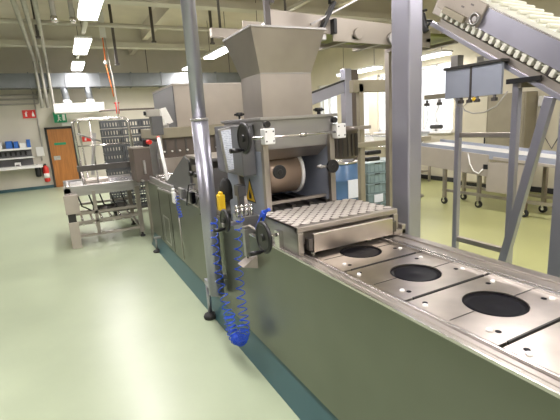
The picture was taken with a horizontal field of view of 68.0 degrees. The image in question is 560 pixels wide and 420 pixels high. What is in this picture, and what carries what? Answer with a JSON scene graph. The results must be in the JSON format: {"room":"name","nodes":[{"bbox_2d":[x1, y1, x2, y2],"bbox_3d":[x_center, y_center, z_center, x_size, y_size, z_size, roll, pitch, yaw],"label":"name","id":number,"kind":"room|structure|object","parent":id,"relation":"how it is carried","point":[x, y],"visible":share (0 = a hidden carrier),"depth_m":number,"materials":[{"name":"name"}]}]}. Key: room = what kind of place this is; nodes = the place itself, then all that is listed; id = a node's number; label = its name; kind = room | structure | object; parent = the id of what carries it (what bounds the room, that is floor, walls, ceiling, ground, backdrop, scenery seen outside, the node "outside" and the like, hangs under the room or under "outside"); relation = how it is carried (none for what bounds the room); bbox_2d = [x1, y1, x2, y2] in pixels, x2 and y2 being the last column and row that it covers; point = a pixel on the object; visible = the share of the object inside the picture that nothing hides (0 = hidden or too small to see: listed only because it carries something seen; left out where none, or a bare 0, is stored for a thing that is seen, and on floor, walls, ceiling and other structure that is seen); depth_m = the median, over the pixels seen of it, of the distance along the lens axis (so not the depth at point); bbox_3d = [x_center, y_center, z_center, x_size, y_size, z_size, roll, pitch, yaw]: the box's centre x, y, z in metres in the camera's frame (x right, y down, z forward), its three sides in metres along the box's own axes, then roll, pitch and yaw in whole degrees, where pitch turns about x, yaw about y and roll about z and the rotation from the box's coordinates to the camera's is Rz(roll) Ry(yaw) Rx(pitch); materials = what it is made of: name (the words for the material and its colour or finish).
{"room":"processing plant","nodes":[
{"label":"processing plant","id":0,"kind":"room"},
{"bbox_2d":[0,47,236,189],"bbox_3d":[-6.030,-3.443,14.864,13.500,4.750,0.200,-10,13,-26],"label":"wall","id":1,"kind":"structure","parent":0,"point":[13,127],"depth_m":14.21,"materials":[{"name":"beige paint"}]},
{"bbox_2d":[0,91,39,105],"bbox_3d":[-9.895,-3.351,12.648,4.478,0.428,0.056,-10,13,-26],"label":"pipe","id":2,"kind":"object","parent":1,"relation":"attached to","point":[36,91],"visible":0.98,"depth_m":13.47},
{"bbox_2d":[0,147,42,170],"bbox_3d":[-9.193,-1.541,13.061,2.940,0.660,0.620,-10,13,-26],"label":"wall shelf unit","id":3,"kind":"object","parent":1,"relation":"attached to","point":[8,157],"visible":1,"depth_m":13.52,"materials":[{"name":"grey paint"}]},
{"bbox_2d":[0,164,42,170],"bbox_3d":[-9.166,-1.255,13.104,2.940,0.080,0.580,-10,13,-26],"label":"countertop","id":4,"kind":"structure","parent":3,"relation":"on","point":[35,165],"depth_m":13.30,"materials":[{"name":"white plastic"}]},
{"bbox_2d":[0,91,43,100],"bbox_3d":[-9.833,-3.436,12.665,4.628,0.278,0.056,-10,13,-26],"label":"pipe","id":5,"kind":"object","parent":1,"relation":"attached to","point":[41,91],"visible":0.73,"depth_m":13.44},
{"bbox_2d":[0,91,48,96],"bbox_3d":[-9.771,-3.510,12.685,4.776,0.148,0.056,-10,13,-26],"label":"pipe","id":6,"kind":"object","parent":1,"relation":"attached to","point":[47,91],"visible":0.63,"depth_m":13.40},
{"bbox_2d":[0,185,53,193],"bbox_3d":[-9.778,-0.485,13.279,4.580,0.100,0.030,-10,13,-26],"label":"baseboard","id":7,"kind":"structure","parent":1,"relation":"attached to","point":[45,186],"depth_m":13.90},
{"bbox_2d":[22,110,35,118],"bbox_3d":[-8.220,-3.147,13.622,0.400,0.260,0.034,-10,13,-26],"label":"fire sign","id":8,"kind":"object","parent":1,"relation":"attached to","point":[26,113],"visible":1,"depth_m":13.60,"materials":[{"name":"red plastic"}]},
{"bbox_2d":[32,92,42,160],"bbox_3d":[-8.037,-2.761,13.751,0.124,2.230,0.044,-10,13,-26],"label":"conduit","id":9,"kind":"object","parent":1,"relation":"attached to","point":[32,92],"visible":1,"depth_m":13.74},
{"bbox_2d":[42,164,50,181],"bbox_3d":[-7.907,-1.254,14.022,0.207,0.620,0.222,-10,13,-26],"label":"fire extinguisher","id":10,"kind":"object","parent":1,"relation":"attached to","point":[45,170],"visible":0.99,"depth_m":13.95,"materials":[{"name":"red metal"}]},
{"bbox_2d":[53,112,66,122],"bbox_3d":[-7.420,-3.124,13.998,0.380,0.340,0.125,-10,13,-26],"label":"exit sign","id":11,"kind":"object","parent":1,"relation":"attached to","point":[58,118],"visible":1,"depth_m":13.95,"materials":[{"name":"green plastic"}]},
{"bbox_2d":[44,126,81,187],"bbox_3d":[-7.422,-1.823,14.241,0.880,2.020,0.110,-10,13,-26],"label":"door","id":12,"kind":"structure","parent":1,"relation":"in","point":[62,153],"depth_m":14.22,"materials":[{"name":"orange wood"}]},
{"bbox_2d":[128,7,175,54],"bbox_3d":[-0.393,-4.033,5.481,0.160,0.370,21.200,-10,13,-26],"label":"ceiling beam","id":13,"kind":"structure","parent":1,"relation":"attached to","point":[159,14],"depth_m":10.63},
{"bbox_2d":[0,0,263,28],"bbox_3d":[-1.230,-4.123,5.021,13.500,0.100,21.200,-10,13,-26],"label":"ceiling","id":14,"kind":"structure","parent":0,"point":[125,14],"depth_m":11.08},
{"bbox_2d":[30,0,40,38],"bbox_3d":[-5.286,-4.183,8.935,0.100,0.920,0.080,-10,13,-26],"label":"rod","id":15,"kind":"object","parent":14,"relation":"hanging from","point":[37,36],"visible":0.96,"depth_m":8.96,"materials":[{"name":"metal"}]},
{"bbox_2d":[32,0,54,107],"bbox_3d":[-4.222,-2.932,7.367,0.090,1.464,12.685,-10,13,-26],"label":"ceiling pipe","id":16,"kind":"object","parent":15,"relation":"hanging from","point":[34,2],"visible":0.94,"depth_m":10.34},
{"bbox_2d":[48,0,57,22],"bbox_3d":[-3.943,-3.788,7.082,0.106,1.080,0.106,-10,13,-26],"label":"pipe","id":17,"kind":"object","parent":14,"relation":"hanging from","point":[53,17],"visible":1,"depth_m":7.13,"materials":[{"name":"metal"}]},
{"bbox_2d":[67,0,75,23],"bbox_3d":[-3.810,-3.912,7.474,0.106,1.020,0.106,-10,13,-26],"label":"pipe","id":18,"kind":"object","parent":14,"relation":"hanging from","point":[72,18],"visible":1,"depth_m":7.51,"materials":[{"name":"metal"}]},
{"bbox_2d":[71,54,84,70],"bbox_3d":[-6.099,-4.795,12.347,0.340,1.050,1.540,-10,13,-26],"label":"lamp","id":19,"kind":"object","parent":14,"relation":"hanging from","point":[76,65],"visible":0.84,"depth_m":12.11,"materials":[{"name":"white plastic"}]},
{"bbox_2d":[72,62,83,70],"bbox_3d":[-6.068,-4.303,12.453,0.300,0.040,1.500,-10,13,-26],"label":"diffuser","id":20,"kind":"object","parent":19,"relation":"attached to","point":[76,66],"depth_m":12.28,"materials":[{"name":"white"}]},
{"bbox_2d":[72,2,91,54],"bbox_3d":[-4.660,-4.296,9.590,0.340,1.050,1.840,-10,13,-26],"label":"lamp","id":21,"kind":"object","parent":14,"relation":"hanging from","point":[81,44],"visible":0.92,"depth_m":9.38,"materials":[{"name":"white plastic"}]},
{"bbox_2d":[74,38,90,54],"bbox_3d":[-4.629,-3.803,9.696,0.300,0.040,1.800,-10,13,-26],"label":"diffuser","id":22,"kind":"object","parent":21,"relation":"attached to","point":[81,45],"depth_m":9.45,"materials":[{"name":"white"}]},
{"bbox_2d":[76,0,103,19],"bbox_3d":[-2.897,-3.686,6.222,0.340,1.050,2.340,-10,13,-26],"label":"lamp","id":23,"kind":"object","parent":14,"relation":"hanging from","point":[86,9],"visible":1,"depth_m":6.72,"materials":[{"name":"white plastic"}]},
{"bbox_2d":[98,10,118,115],"bbox_3d":[-4.438,-3.733,10.727,0.208,2.651,0.100,-10,13,-26],"label":"hose","id":24,"kind":"object","parent":14,"relation":"hanging from","point":[102,31],"visible":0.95,"depth_m":10.63,"materials":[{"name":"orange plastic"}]},
{"bbox_2d":[108,4,119,64],"bbox_3d":[-3.898,-4.147,9.677,0.100,1.470,0.080,-10,13,-26],"label":"rod","id":25,"kind":"object","parent":14,"relation":"hanging from","point":[109,5],"visible":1,"depth_m":9.69,"materials":[{"name":"metal"}]},
{"bbox_2d":[0,48,240,113],"bbox_3d":[-5.676,-4.476,13.793,13.490,2.330,0.830,-10,13,-26],"label":"ventilation duct","id":26,"kind":"object","parent":14,"relation":"hanging from","point":[64,81],"visible":0.87,"depth_m":13.44,"materials":[{"name":"metal"}]},
{"bbox_2d":[53,102,104,113],"bbox_3d":[-6.521,-3.306,13.482,1.470,0.280,0.700,-10,13,-26],"label":"extraction hood","id":27,"kind":"object","parent":26,"relation":"attached to","point":[66,107],"depth_m":13.18,"materials":[{"name":"white metal"}]},
{"bbox_2d":[99,102,153,113],"bbox_3d":[-4.259,-3.454,13.917,3.360,0.350,0.494,-10,13,-26],"label":"pipe","id":28,"kind":"object","parent":26,"relation":"attached to","point":[114,102],"visible":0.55,"depth_m":13.31,"materials":[{"name":"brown metal"}]},
{"bbox_2d":[148,7,155,42],"bbox_3d":[-2.993,-4.428,9.648,0.100,1.020,0.080,-10,13,-26],"label":"rod","id":29,"kind":"object","parent":14,"relation":"hanging from","point":[149,8],"visible":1,"depth_m":9.66,"materials":[{"name":"metal"}]},
{"bbox_2d":[203,11,227,58],"bbox_3d":[-1.784,-4.915,11.634,0.340,1.050,1.740,-10,13,-26],"label":"lamp","id":30,"kind":"object","parent":14,"relation":"hanging from","point":[221,50],"visible":0.75,"depth_m":11.63,"materials":[{"name":"white plastic"}]},
{"bbox_2d":[204,47,227,58],"bbox_3d":[-1.752,-4.422,11.739,0.300,0.040,1.700,-10,13,-26],"label":"diffuser","id":31,"kind":"object","parent":30,"relation":"attached to","point":[219,51],"depth_m":11.64,"materials":[{"name":"white"}]},
{"bbox_2d":[209,0,286,38],"bbox_3d":[-0.408,-3.453,6.151,1.452,1.780,0.100,-10,13,-26],"label":"rail","id":32,"kind":"object","parent":14,"relation":"hanging from","point":[219,32],"visible":0.44,"depth_m":6.02,"materials":[{"name":"metal"}]},
{"bbox_2d":[336,21,382,75],"bbox_3d":[2.209,-4.836,11.816,0.340,1.770,1.740,-10,13,-26],"label":"lamp","id":33,"kind":"object","parent":14,"relation":"hanging from","point":[372,67],"visible":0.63,"depth_m":11.48,"materials":[{"name":"white plastic"}]},
{"bbox_2d":[337,67,381,75],"bbox_3d":[2.262,-3.992,11.997,0.300,0.040,1.700,-10,13,-26],"label":"diffuser","id":34,"kind":"object","parent":33,"relation":"attached to","point":[364,69],"depth_m":11.56,"materials":[{"name":"white"}]},
{"bbox_2d":[422,47,452,59],"bbox_3d":[3.296,-4.466,9.766,0.340,1.770,1.640,-10,13,-26],"label":"lamp","id":35,"kind":"object","parent":14,"relation":"hanging from","point":[441,52],"visible":0.45,"depth_m":9.37,"materials":[{"name":"white plastic"}]},
{"bbox_2d":[422,52,450,59],"bbox_3d":[3.349,-3.622,9.946,0.300,0.040,1.600,-10,13,-26],"label":"diffuser","id":36,"kind":"object","parent":35,"relation":"attached to","point":[429,55],"depth_m":9.45,"materials":[{"name":"white"}]},
{"bbox_2d":[0,179,552,419],"bbox_3d":[-0.932,0.611,6.035,13.500,0.100,21.200,-10,13,-26],"label":"floor","id":37,"kind":"structure","parent":0,"point":[106,328],"depth_m":3.93,"materials":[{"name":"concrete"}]},
{"bbox_2d":[63,116,145,248],"bbox_3d":[-3.018,-0.557,7.085,1.288,1.997,1.330,-10,13,-26],"label":"conveyor","id":38,"kind":"object","parent":37,"relation":"on","point":[73,189],"visible":0.98,"depth_m":6.78,"materials":[{"name":"metal"}]},
{"bbox_2d":[112,205,147,215],"bbox_3d":[-3.050,-0.046,9.149,1.220,0.140,0.400,-10,13,-26],"label":"crate dolly","id":39,"kind":"object","parent":37,"relation":"on","point":[115,213],"visible":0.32,"depth_m":8.90,"materials":[{"name":"metal"}]},
{"bbox_2d":[133,198,147,205],"bbox_3d":[-3.059,-0.189,9.118,0.396,0.155,0.396,-10,13,-26],"label":"plastic crate","id":40,"kind":"object","parent":39,"relation":"on","point":[143,202],"visible":0.16,"depth_m":8.96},
{"bbox_2d":[131,190,146,199],"bbox_3d":[-3.070,-0.353,9.083,0.396,0.155,0.396,-10,13,-26],"label":"plastic crate","id":41,"kind":"object","parent":40,"relation":"on","point":[143,195],"visible":0.21,"depth_m":8.92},
{"bbox_2d":[131,183,145,191],"bbox_3d":[-3.080,-0.517,9.048,0.396,0.155,0.396,-10,13,-26],"label":"plastic crate","id":42,"kind":"object","parent":41,"relation":"on","point":[142,184],"visible":0.12,"depth_m":8.90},
{"bbox_3d":[-3.090,-0.681,9.013,0.396,0.155,0.396,-10,13,-26],"label":"plastic crate","id":43,"kind":"object","parent":42,"relation":"on","visible":0},
{"bbox_3d":[-3.101,-0.845,8.977,0.396,0.155,0.396,-10,13,-26],"label":"plastic crate","id":44,"kind":"object","parent":43,"relation":"on","visible":0},
{"bbox_3d":[-3.111,-1.009,8.942,0.396,0.155,0.396,-10,13,-26],"label":"plastic crate","id":45,"kind":"object","parent":44,"relation":"on","visible":0},
{"bbox_3d":[-3.121,-1.173,8.907,0.396,0.155,0.396,-10,13,-26],"label":"plastic crate","id":46,"kind":"object","parent":45,"relation":"on","visible":0},
{"bbox_2d":[123,143,141,151],"bbox_3d":[-3.132,-1.337,8.872,0.396,0.155,0.396,-10,13,-26],"label":"plastic crate","id":47,"kind":"object","parent":46,"relation":"on","point":[134,144],"visible":0.3,"depth_m":8.69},
{"bbox_2d":[122,135,142,143],"bbox_3d":[-3.142,-1.501,8.837,0.396,0.155,0.396,-10,13,-26],"label":"plastic crate","id":48,"kind":"object","parent":47,"relation":"on","point":[135,136],"visible":0.53,"depth_m":8.68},
{"bbox_2d":[122,127,141,135],"bbox_3d":[-3.152,-1.665,8.802,0.396,0.155,0.396,-10,13,-26],"label":"plastic crate","id":49,"kind":"object","parent":48,"relation":"on","point":[134,128],"visible":0.63,"depth_m":8.64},
{"bbox_2d":[121,119,141,127],"bbox_3d":[-3.163,-1.829,8.767,0.396,0.155,0.396,-10,13,-26],"label":"plastic crate","id":50,"kind":"object","parent":49,"relation":"on","point":[138,121],"visible":0.71,"depth_m":8.62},
{"bbox_3d":[-3.413,-0.129,8.941,0.396,0.155,0.396,-10,13,-26],"label":"plastic crate","id":51,"kind":"object","parent":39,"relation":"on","visible":0},
{"bbox_2d":[109,193,127,201],"bbox_3d":[-3.424,-0.293,8.906,0.396,0.155,0.396,-10,13,-26],"label":"plastic crate","id":52,"kind":"object","parent":51,"relation":"on","point":[124,194],"visible":0.22,"depth_m":8.74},
{"bbox_2d":[111,190,126,193],"bbox_3d":[-3.434,-0.457,8.871,0.396,0.155,0.396,-10,13,-26],"label":"plastic crate","id":53,"kind":"object","parent":52,"relation":"on","point":[125,191],"visible":0.12,"depth_m":8.70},
{"bbox_3d":[-3.444,-0.621,8.836,0.396,0.155,0.396,-10,13,-26],"label":"plastic crate","id":54,"kind":"object","parent":53,"relation":"on","visible":0},
{"bbox_2d":[106,168,127,175],"bbox_3d":[-3.454,-0.785,8.801,0.396,0.155,0.396,-10,13,-26],"label":"plastic crate","id":55,"kind":"object","parent":54,"relation":"on","point":[119,171],"visible":0.72,"depth_m":8.66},
{"bbox_2d":[105,161,126,169],"bbox_3d":[-3.465,-0.949,8.766,0.396,0.155,0.396,-10,13,-26],"label":"plastic crate","id":56,"kind":"object","parent":55,"relation":"on","point":[114,161],"visible":0.22,"depth_m":8.63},
{"bbox_2d":[103,152,125,161],"bbox_3d":[-3.475,-1.113,8.730,0.396,0.155,0.396,-10,13,-26],"label":"plastic crate","id":57,"kind":"object","parent":56,"relation":"on","point":[107,157],"visible":1,"depth_m":8.59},
{"bbox_2d":[102,144,124,153],"bbox_3d":[-3.486,-1.277,8.695,0.396,0.155,0.396,-10,13,-26],"label":"plastic crate","id":58,"kind":"object","parent":57,"relation":"on","point":[122,149],"visible":1,"depth_m":8.55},
{"bbox_2d":[101,136,123,145],"bbox_3d":[-3.496,-1.441,8.660,0.396,0.155,0.396,-10,13,-26],"label":"plastic crate","id":59,"kind":"object","parent":58,"relation":"on","point":[120,137],"visible":0.84,"depth_m":8.52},
{"bbox_2d":[100,128,122,136],"bbox_3d":[-3.506,-1.605,8.625,0.396,0.155,0.396,-10,13,-26],"label":"plastic crate","id":60,"kind":"object","parent":59,"relation":"on","point":[118,130],"visible":1,"depth_m":8.47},
{"bbox_2d":[99,120,121,128],"bbox_3d":[-3.517,-1.769,8.590,0.396,0.155,0.396,-10,13,-26],"label":"plastic crate","id":61,"kind":"object","parent":60,"relation":"on","point":[109,122],"visible":1,"depth_m":8.44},
{"bbox_2d":[127,146,154,239],"bbox_3d":[-2.090,-0.250,6.567,0.360,1.500,0.550,-10,13,-26],"label":"cabinet","id":62,"kind":"object","parent":37,"relation":"on","point":[139,156],"visible":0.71,"depth_m":6.28,"materials":[{"name":"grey metal"}]},
{"bbox_2d":[141,124,223,177],"bbox_3d":[-1.413,-0.606,7.411,1.670,1.760,1.470,-10,13,-26],"label":"housing","id":63,"kind":"object","parent":37,"relation":"on","point":[177,142],"visible":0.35,"depth_m":6.47,"materials":[{"name":"metal"}]},
{"bbox_2d":[159,107,172,127],"bbox_3d":[-1.875,-1.509,6.785,0.190,0.320,0.250,-10,13,-26],"label":"chute","id":64,"kind":"object","parent":63,"relation":"on","point":[166,119],"visible":0.86,"depth_m":6.68,"materials":[{"name":"white plastic"}]},
{"bbox_2d":[152,83,243,127],"bbox_3d":[-1.402,-1.956,7.846,1.600,0.690,1.635,-10,13,-26],"label":"box","id":65,"kind":"object","parent":63,"relation":"on","point":[222,100],"visible":0.49,"depth_m":7.10,"materials":[{"name":"beige paint"}]},
{"bbox_2d":[180,0,225,320],"bbox_3d":[-0.723,-1.292,3.254,0.156,4.750,0.416,-10,13,-26],"label":"support pole","id":66,"kind":"object","parent":37,"relation":"on","point":[199,122],"visible":0.94,"depth_m":3.26,"materials":[{"name":"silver metal"}]},
{"bbox_2d":[312,68,357,159],"bbox_3d":[0.950,-1.284,7.825,1.260,2.620,0.180,-10,13,-26],"label":"gantry","id":67,"kind":"object","parent":37,"relation":"on","point":[348,100],"visible":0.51,"depth_m":7.71,"materials":[{"name":"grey metal"}]},
{"bbox_2d":[242,0,457,206],"bbox_3d":[0.744,-0.949,3.735,2.100,3.701,0.652,-10,13,-26],"label":"support frame","id":68,"kind":"object","parent":37,"relation":"on","point":[359,35],"visible":0.58,"depth_m":3.36,"materials":[{"name":"beige paint"}]},
{"bbox_2d":[147,180,559,419],"bbox_3d":[0.020,0.563,3.321,0.920,1.010,7.400,-10,13,-26],"label":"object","id":69,"kind":"object","parent":37,"relation":"on","point":[403,326],"visible":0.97,"depth_m":1.92,"materials":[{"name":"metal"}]},
{"bbox_2d":[149,152,230,258],"bbox_3d":[-0.942,-0.135,5.035,0.778,1.175,3.100,-10,13,-26],"label":"transfer section","id":70,"kind":"object","parent":69,"relation":"on","point":[183,179],"visible":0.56,"depth_m":4.27,"materials":[{"name":"metal"}]},
{"bbox_2d":[143,109,163,173],"bbox_3d":[-1.840,-0.963,6.163,0.240,1.030,0.160,-10,13,-26],"label":"control box","id":71,"kind":"object","parent":70,"relation":"attached to","point":[156,123],"visible":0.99,"depth_m":6.05,"materials":[{"name":"metal"}]},
{"bbox_2d":[156,136,168,180],"bbox_3d":[-1.552,-0.689,5.492,0.046,0.570,0.571,-8,13,-20],"label":"rod","id":72,"kind":"object","parent":70,"relation":"on","point":[157,137],"visible":0.92,"depth_m":5.46,"materials":[{"name":"plastic"}]},
{"bbox_2d":[189,188,216,198],"bbox_3d":[-0.453,-0.213,4.106,0.710,0.025,0.750,-10,13,-26],"label":"shelf","id":73,"kind":"object","parent":70,"relation":"attached to","point":[195,190],"depth_m":4.07,"materials":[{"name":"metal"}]},
{"bbox_2d":[213,175,258,267],"bbox_3d":[-0.287,0.023,2.860,0.342,0.756,0.603,-10,13,-26],"label":"station","id":74,"kind":"object","parent":69,"relation":"attached to","point":[244,209],"visible":0.92,"depth_m":2.87,"materials":[{"name":"metal"}]},
{"bbox_2d":[216,191,225,210],"bbox_3d":[-0.436,-0.066,3.069,0.050,0.140,0.060,-10,13,-26],"label":"holder","id":75,"kind":"object","parent":74,"relation":"hanging from","point":[220,196],"visible":0.91,"depth_m":3.05,"materials":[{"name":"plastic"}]},
{"bbox_2d":[210,218,249,346],"bbox_3d":[-0.383,0.526,3.091,0.114,0.917,0.489,-10,13,-26],"label":"air hose","id":76,"kind":"object","parent":74,"relation":"hanging from","point":[242,337],"visible":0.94,"depth_m":3.15,"materials":[{"name":"blue plastic"}]},
{"bbox_2d":[223,216,249,344],"bbox_3d":[-0.328,0.514,2.991,0.146,0.972,0.277,-14,16,-41],"label":"air hose","id":77,"kind":"object","parent":74,"relation":"hanging from","point":[233,334],"visible":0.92,"depth_m":3.00,"materials":[{"name":"blue plastic"}]},
{"bbox_2d":[214,107,345,256],"bbox_3d":[-0.023,-0.271,2.937,0.885,0.845,1.109,-10,13,-26],"label":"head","id":78,"kind":"object","parent":69,"relation":"on","point":[284,162],"visible":0.95,"depth_m":2.86},
{"bbox_2d":[219,178,232,201],"bbox_3d":[-0.406,-0.150,3.116,0.100,0.190,0.100,-10,13,-26],"label":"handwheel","id":79,"kind":"object","parent":78,"relation":"hanging from","point":[225,186],"visible":0.8,"depth_m":3.08,"materials":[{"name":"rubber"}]},
{"bbox_2d":[255,208,270,228],"bbox_3d":[-0.112,0.064,2.568,0.040,0.169,0.148,-13,15,-37],"label":"gun","id":80,"kind":"object","parent":78,"relation":"hanging from","point":[263,213],"visible":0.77,"depth_m":2.54,"materials":[{"name":"blue plastic"}]},
{"bbox_2d":[222,24,325,118],"bbox_3d":[-0.033,-0.929,2.886,0.552,0.551,0.492,-10,13,-26],"label":"hopper","id":81,"kind":"object","parent":78,"relation":"on","point":[274,64],"visible":0.92,"depth_m":2.72,"materials":[{"name":"metal"}]},
{"bbox_2d":[264,198,404,255],"bbox_3d":[0.344,0.087,2.691,0.781,0.167,0.540,-10,13,-26],"label":"plate","id":82,"kind":"object","parent":69,"relation":"on","point":[321,226],"visible":0.98,"depth_m":2.50,"materials":[{"name":"metal"}]},
{"bbox_2d":[349,79,430,201],"bbox_3d":[1.432,-0.537,5.293,1.230,2.160,0.120,-10,13,-26],"label":"frame","id":83,"kind":"object","parent":37,"relation":"on","point":[359,87],"visible":0.48,"depth_m":4.96,"materials":[{"name":"beige metal"}]},
{"bbox_2d":[334,125,370,158],"bbox_3d":[0.838,-0.773,4.682,0.592,0.350,0.299,-12,15,-34],"label":"motor","id":84,"kind":"object","parent":83,"relation":"attached to","point":[345,148],"visible":0.68,"depth_m":4.50,"materials":[{"name":"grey metal"}]},
{"bbox_2d":[373,146,430,180],"bbox_3d":[2.763,-1.418,11.982,0.700,0.920,3.600,-10,13,-26],"label":"workbench","id":85,"kind":"object","parent":37,"relation":"on","point":[429,167],"visible":0.06,"depth_m":10.66,"materials":[{"name":"metal"}]},
{"bbox_2d":[391,0,422,237],"bbox_3d":[0.802,-0.701,2.728,0.320,3.630,0.300,-10,13,-26],"label":"square column","id":86,"kind":"structure","parent":37,"relation":"on","point":[406,14],"depth_m":2.71,"materials":[{"name":"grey metal"}]},
{"bbox_2d":[421,139,556,216],"bbox_3d":[3.983,-0.527,6.830,0.722,1.182,4.000,-10,13,-26],"label":"conveyor","id":87,"kind":"object","parent":37,"relation":"on","point":[475,157],"visible":0.88,"depth_m":7.17,"materials":[{"name":"grey metal"}]},
{"bbox_2d":[461,91,537,187],"bbox_3d":[4.604,-1.458,8.997,0.390,2.020,1.600,-10,13,-26],"label":"cabinet","id":88,"kind":"object","parent":37,"relation":"on","point":[497,119],"visible":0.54,"depth_m":8.64,"materials":[{"name":"beige metal"}]},
{"bbox_2d":[452,82,559,277],"bbox_3d":[1.932,-0.064,3.366,0.490,1.980,0.998,-10,13,-26],"label":"support frame","id":89,"kind":"object","parent":37,"relation":"on","point":[515,203],"visible":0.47,"depth_m":3.11,"materials":[{"name":"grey metal"}]},
{"bbox_2d":[422,0,559,100],"bbox_3d":[1.945,-1.085,2.918,0.575,1.498,2.039,-10,13,-26],"label":"conveyor","id":90,"kind":"object","parent":89,"relation":"on","point":[523,33],"visible":0.98,"depth_m":3.06,"materials":[{"name":"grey metal"}]},
{"bbox_2d":[424,58,541,128],"bbox_3d":[1.543,-0.901,3.293,0.090,0.498,1.003,-10,13,-26],"label":"panel","id":91,"kind":"object","parent":90,"relation":"attached to","point":[484,78],"visible":1,"depth_m":3.25,"materials":[{"name":"blue paint"}]},
{"bbox_2d":[437,22,559,82],"bbox_3d":[1.980,-0.950,3.012,0.390,1.153,1.808,-10,13,-26],"label":"drip tray","id":92,"kind":"object","parent":90,"relation":"on","point":[553,28],"depth_m":3.02,"materials":[{"name":"grey metal"}]},
{"bbox_3d":[1.625,-0.076,7.723,0.430,0.180,0.593,-10,13,-26],"label":"crate","id":93,"kind":"object","parent":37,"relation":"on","visible":0},
{"bbox_2d":[366,192,385,202],"bbox_3d":[1.614,-0.256,7.684,0.430,0.180,0.595,-10,13,-26],"label":"crate","id":94,"kind":"object","parent":93,"relation":"on","point":[375,197],"visible":0.51,"depth_m":7.41,"materials":[{"name":"teal plastic"}]},
{"bbox_2d":[365,181,385,193],"bbox_3d":[1.602,-0.437,7.646,0.430,0.180,0.593,-10,13,-26],"label":"crate","id":95,"kind":"object","parent":94,"relation":"on","point":[377,187],"visible":0.45,"depth_m":7.38,"materials":[{"name":"teal plastic"}]},
{"bbox_2d":[365,171,385,183],"bbox_3d":[1.591,-0.617,7.607,0.430,0.180,0.593,-10,13,-26],"label":"crate","id":96,"kind":"object","parent":95,"relation":"on","point":[375,177],"visible":0.53,"depth_m":7.34,"materials":[{"name":"teal plastic"}]},
{"bbox_2d":[365,160,385,172],"bbox_3d":[1.579,-0.798,7.568,0.430,0.180,0.593,-10,13,-26],"label":"crate","id":97,"kind":"object","parent":96,"relation":"on","point":[372,166],"visible":0.6,"depth_m":7.31,"materials":[{"name":"teal plastic"}]},
{"bbox_3d":[1.086,0.122,7.160,0.810,0.135,0.750,-10,13,-26],"label":"pallet","id":98,"kind":"object","parent":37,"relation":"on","visible":0},
{"bbox_2d":[335,159,357,199],"bbox_3d":[1.044,-0.380,7.018,0.600,0.900,0.600,-10,13,-26],"label":"drum","id":99,"kind":"object","parent":98,"relation":"on","point":[347,172],"visible":0.42,"depth_m":6.73,"materials":[{"name":"plastic"}]},
{"bbox_2d":[332,0,352,8],"bbox_3d":[2.968,-4.604,7.160,0.160,0.370,21.200,-10,13,-26],"label":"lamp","id":100,"kind":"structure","parent":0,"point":[340,3],"depth_m":9.93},
{"bbox_2d":[311,0,559,188],"bbox_3d":[5.000,-2.789,8.565,0.250,4.750,21.200,-10,13,-26],"label":"wall","id":101,"kind":"structure","parent":0,"point":[328,62],"depth_m":11.02,"materials":[{"name":"yellow paint"}]},
{"bbox_2d":[0,23,223,50],"bbox_3d":[-4.932,-5.051,12.118,13.500,0.600,0.300,-10,13,-26],"label":"trim","id":102,"kind":"structure","parent":101,"relation":"attached to","point":[55,36],"depth_m":12.00,"materials":[{"name":"metal"}]},
{"bbox_2d":[54,0,391,21],"bbox_3d":[-2.852,-4.365,8.187,13.500,0.550,0.300,-10,13,-26],"label":"trim","id":103,"kind":"structure","parent":101,"relation":"attached to","point":[365,10],"depth_m":9.67,"materials":[{"name":"metal"}]},
{"bbox_2d":[319,84,331,113],"bbox_3d":[1.692,-3.559,14.667,0.260,1.690,1.250,-10,13,-26],"label":"window","id":104,"kind":"structure","parent":101,"relation":"in","point":[322,86],"depth_m":14.70,"materials":[{"name":"white glass"}]},
{"bbox_2d":[373,74,385,133],"bbox_3d":[3.172,-3.055,11.875,0.260,1.690,1.250,-10,13,-26],"label":"window","id":105,"kind":"structure","parent":101,"relation":"in","point":[381,131],"depth_m":12.38,"materials":[{"name":"white plastic"}]},
{"bbox_2d":[421,61,453,132],"bbox_3d":[3.912,-2.803,10.479,0.260,1.690,1.250,-10,13,-26],"label":"window","id":106,"kind":"structure","parent":101,"relation":"in","point":[450,130],"depth_m":10.49,"materials":[{"name":"white plastic"}]},
{"bbox_2d":[421,174,553,193],"bbox_3d":[5.026,-0.502,8.975,0.030,0.110,21.170,-10,13,-26],"label":"baseboard","id":107,"kind":"structure","parent":101,"relation":"attached to","point":[439,178],"depth_m":10.35,"materials":[{"name":"black rubber"}]},
{"bbox_3d":[-7.139,-0.726,2.503,0.200,4.750,21.200,-10,13,-26],"label":"wall","id":108,"kind":"structure","parent":0,"visible":0},
{"bbox_2d":[0,18,231,31],"bbox_3d":[-3.547,-4.263,9.613,13.500,0.099,0.099,-10,13,-26],"label":"pipe","id":109,"kind":"object","parent":108,"relation":"attached to","point":[2,20],"visible":0.48,"depth_m":9.39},
{"bbox_2d":[10,0,43,107],"bbox_3d":[-4.505,-2.884,7.225,0.090,1.464,12.685,-10,13,-26],"label":"ceiling pipe","id":110,"kind":"object","parent":109,"relation":"hanging from","point":[13,2],"visible":1,"depth_m":10.15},
{"bbox_2d":[20,0,48,107],"bbox_3d":[-4.373,-2.906,7.292,0.090,1.464,12.685,-10,13,-26],"label":"ceiling pipe","id":111,"kind":"object","parent":109,"relation":"hanging from","point":[23,2],"visible":1,"depth_m":10.27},
{"bbox_3d":[3.868,-0.069,-3.807,13.500,4.750,0.200,-10,13,-26],"label":"wall","id":112,"kind":"structure","parent":0,"visible":0},
{"bbox_2d":[75,20,88,59],"bbox_3d":[-1.804,-2.964,4.325,0.080,0.060,20.150,-10,13,-26],"label":"channel","id":113,"kind":"object","parent":112,"relation":"attached to","point":[85,22],"visible":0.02,"depth_m":8.49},
{"bbox_2d":[185,0,311,65],"bbox_3d":[1.327,-3.496,5.888,0.080,0.060,20.150,-10,13,-26],"label":"channel","id":114,"kind":"object","parent":112,"relation":"attached to","point":[302,2],"visible":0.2,"depth_m":7.82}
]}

